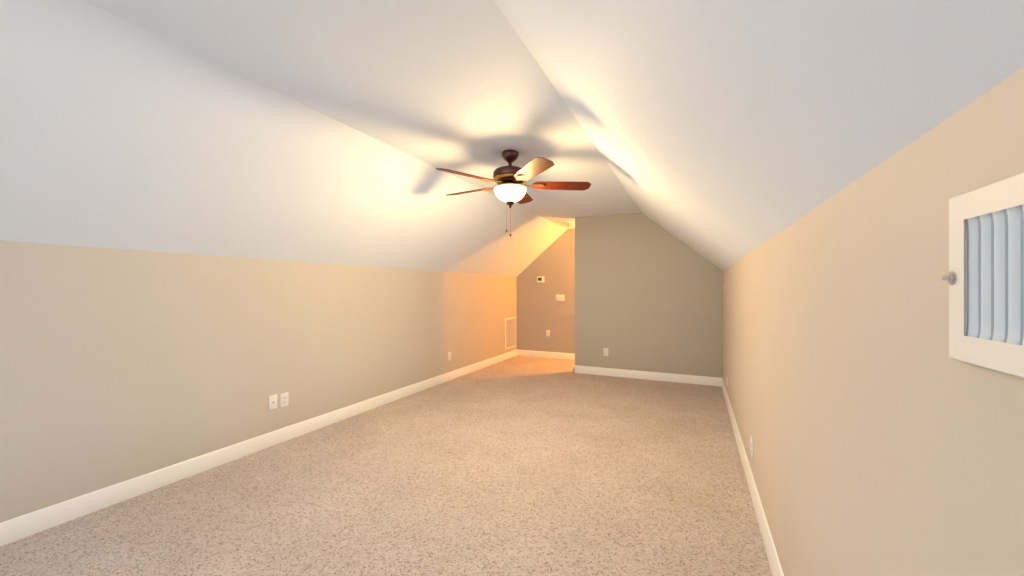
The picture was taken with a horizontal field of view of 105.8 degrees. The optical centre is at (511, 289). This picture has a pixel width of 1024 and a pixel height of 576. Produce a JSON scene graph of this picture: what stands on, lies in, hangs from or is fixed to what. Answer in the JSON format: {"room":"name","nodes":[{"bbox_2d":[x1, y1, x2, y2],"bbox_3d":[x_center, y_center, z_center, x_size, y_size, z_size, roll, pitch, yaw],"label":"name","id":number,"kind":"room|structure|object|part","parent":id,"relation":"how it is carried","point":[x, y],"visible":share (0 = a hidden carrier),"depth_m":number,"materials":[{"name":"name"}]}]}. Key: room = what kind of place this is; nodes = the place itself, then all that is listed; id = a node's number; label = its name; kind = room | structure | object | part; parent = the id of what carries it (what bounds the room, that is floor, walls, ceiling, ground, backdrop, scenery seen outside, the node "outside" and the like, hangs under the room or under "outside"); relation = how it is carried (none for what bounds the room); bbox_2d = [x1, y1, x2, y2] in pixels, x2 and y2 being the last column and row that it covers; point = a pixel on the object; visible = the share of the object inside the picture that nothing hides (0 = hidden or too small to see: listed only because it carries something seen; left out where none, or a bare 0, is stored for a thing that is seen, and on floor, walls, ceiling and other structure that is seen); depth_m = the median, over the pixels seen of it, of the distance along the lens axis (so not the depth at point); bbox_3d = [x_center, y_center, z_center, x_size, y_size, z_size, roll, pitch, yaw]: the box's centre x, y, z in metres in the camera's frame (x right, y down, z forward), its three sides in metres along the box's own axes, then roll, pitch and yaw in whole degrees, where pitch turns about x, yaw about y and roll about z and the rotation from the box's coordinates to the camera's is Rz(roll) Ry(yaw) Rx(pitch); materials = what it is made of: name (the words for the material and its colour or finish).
{"room":"attic room","nodes":[
{"label":"attic room","id":0,"kind":"room"},
{"bbox_2d":[0,240,516,522],"bbox_3d":[-1.948,0.495,3.188,0.132,1.510,9.540,0,0,25],"label":"wall","id":1,"kind":"structure","parent":0,"point":[118,365],"depth_m":2.59,"materials":[{"name":"beige paint"}]},
{"bbox_2d":[0,349,516,545],"bbox_3d":[-1.893,1.195,3.162,0.015,0.110,9.300,0,0,25],"label":"baseboard","id":2,"kind":"structure","parent":1,"relation":"attached to","point":[23,526],"depth_m":2.58,"materials":[{"name":"white wood"}]},
{"bbox_2d":[269,394,276,409],"bbox_3d":[-1.915,0.905,3.112,0.018,0.115,0.070,0,0,25],"label":"outlet","id":3,"kind":"object","parent":1,"relation":"attached to","point":[272,401],"visible":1,"depth_m":3.11,"materials":[{"name":"white plastic"}]},
{"bbox_2d":[280,392,287,407],"bbox_3d":[-1.877,0.912,3.199,0.011,0.115,0.070,0,0,25],"label":"outlet","id":4,"kind":"object","parent":1,"relation":"attached to","point":[283,399],"visible":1,"depth_m":3.19,"materials":[{"name":"white plastic"}]},
{"bbox_2d":[0,355,771,575],"bbox_3d":[0.212,1.300,2.167,4.910,0.100,9.540,0,0,25],"label":"floor","id":5,"kind":"structure","parent":0,"point":[517,465],"depth_m":2.31,"materials":[{"name":"beige carpet"}]},
{"bbox_2d":[0,0,1023,276],"bbox_3d":[-0.367,-0.730,2.441,3.630,0.980,9.540,0,0,25],"label":"ceiling","id":6,"kind":"structure","parent":0,"point":[722,134],"depth_m":1.77,"materials":[{"name":"white paint"}]},
{"bbox_2d":[436,150,590,236],"bbox_3d":[-0.035,-0.758,3.090,1.216,0.643,1.232,0,0,25],"label":"ceiling fan","id":7,"kind":"object","parent":6,"relation":"hanging from","point":[510,188],"visible":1,"depth_m":2.98,"materials":[{"name":"brown wood"}]},
{"bbox_3d":[-0.014,-0.744,3.059,0.258,0.111,0.258,0,0,25],"label":"lamp shade","id":8,"kind":"part","parent":7,"relation":"part of","materials":[{"name":"white glass"}]},
{"bbox_2d":[517,229,574,353],"bbox_3d":[1.639,0.070,6.686,3.630,2.360,0.150,0,0,25],"label":"wall","id":9,"kind":"structure","parent":0,"point":[541,310],"depth_m":7.09,"materials":[{"name":"beige paint"}]},
{"bbox_2d":[517,350,574,359],"bbox_3d":[2.196,1.195,6.365,4.670,0.110,0.015,0,0,25],"label":"baseboard","id":10,"kind":"structure","parent":9,"relation":"attached to","point":[558,355],"depth_m":7.10,"materials":[{"name":"white wood"}]},
{"bbox_2d":[556,295,563,300],"bbox_3d":[0.866,0.152,6.991,0.162,0.115,0.020,0,0,25],"label":"light switch","id":11,"kind":"object","parent":9,"relation":"attached to","point":[559,297],"depth_m":7.00,"materials":[{"name":"white plastic"}]},
{"bbox_2d":[573,212,722,385],"bbox_3d":[1.873,0.070,5.455,2.035,2.360,0.135,0,0,25],"label":"wall","id":12,"kind":"structure","parent":0,"point":[648,294],"depth_m":5.41,"materials":[{"name":"beige paint"}]},
{"bbox_2d":[604,348,607,355],"bbox_3d":[1.365,0.912,5.631,0.070,0.115,0.011,0,0,25],"label":"outlet","id":13,"kind":"object","parent":12,"relation":"attached to","point":[605,351],"visible":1,"depth_m":5.63,"materials":[{"name":"white plastic"}]},
{"bbox_2d":[723,67,1023,575],"bbox_3d":[0.992,0.495,1.235,0.142,1.510,8.520,0,0,25],"label":"wall","id":14,"kind":"structure","parent":0,"point":[879,426],"depth_m":0.67,"materials":[{"name":"beige paint"}]},
{"bbox_2d":[750,436,752,458],"bbox_3d":[1.480,0.975,2.394,0.011,0.115,0.070,0,0,25],"label":"outlet","id":15,"kind":"object","parent":14,"relation":"attached to","point":[751,447],"visible":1,"depth_m":2.38,"materials":[{"name":"white plastic"}]},
{"bbox_2d":[721,378,783,575],"bbox_3d":[0.941,1.195,1.259,0.015,0.110,8.280,0,0,25],"label":"baseboard","id":16,"kind":"structure","parent":14,"relation":"attached to","point":[773,559],"depth_m":2.15,"materials":[{"name":"white wood"}]}
]}

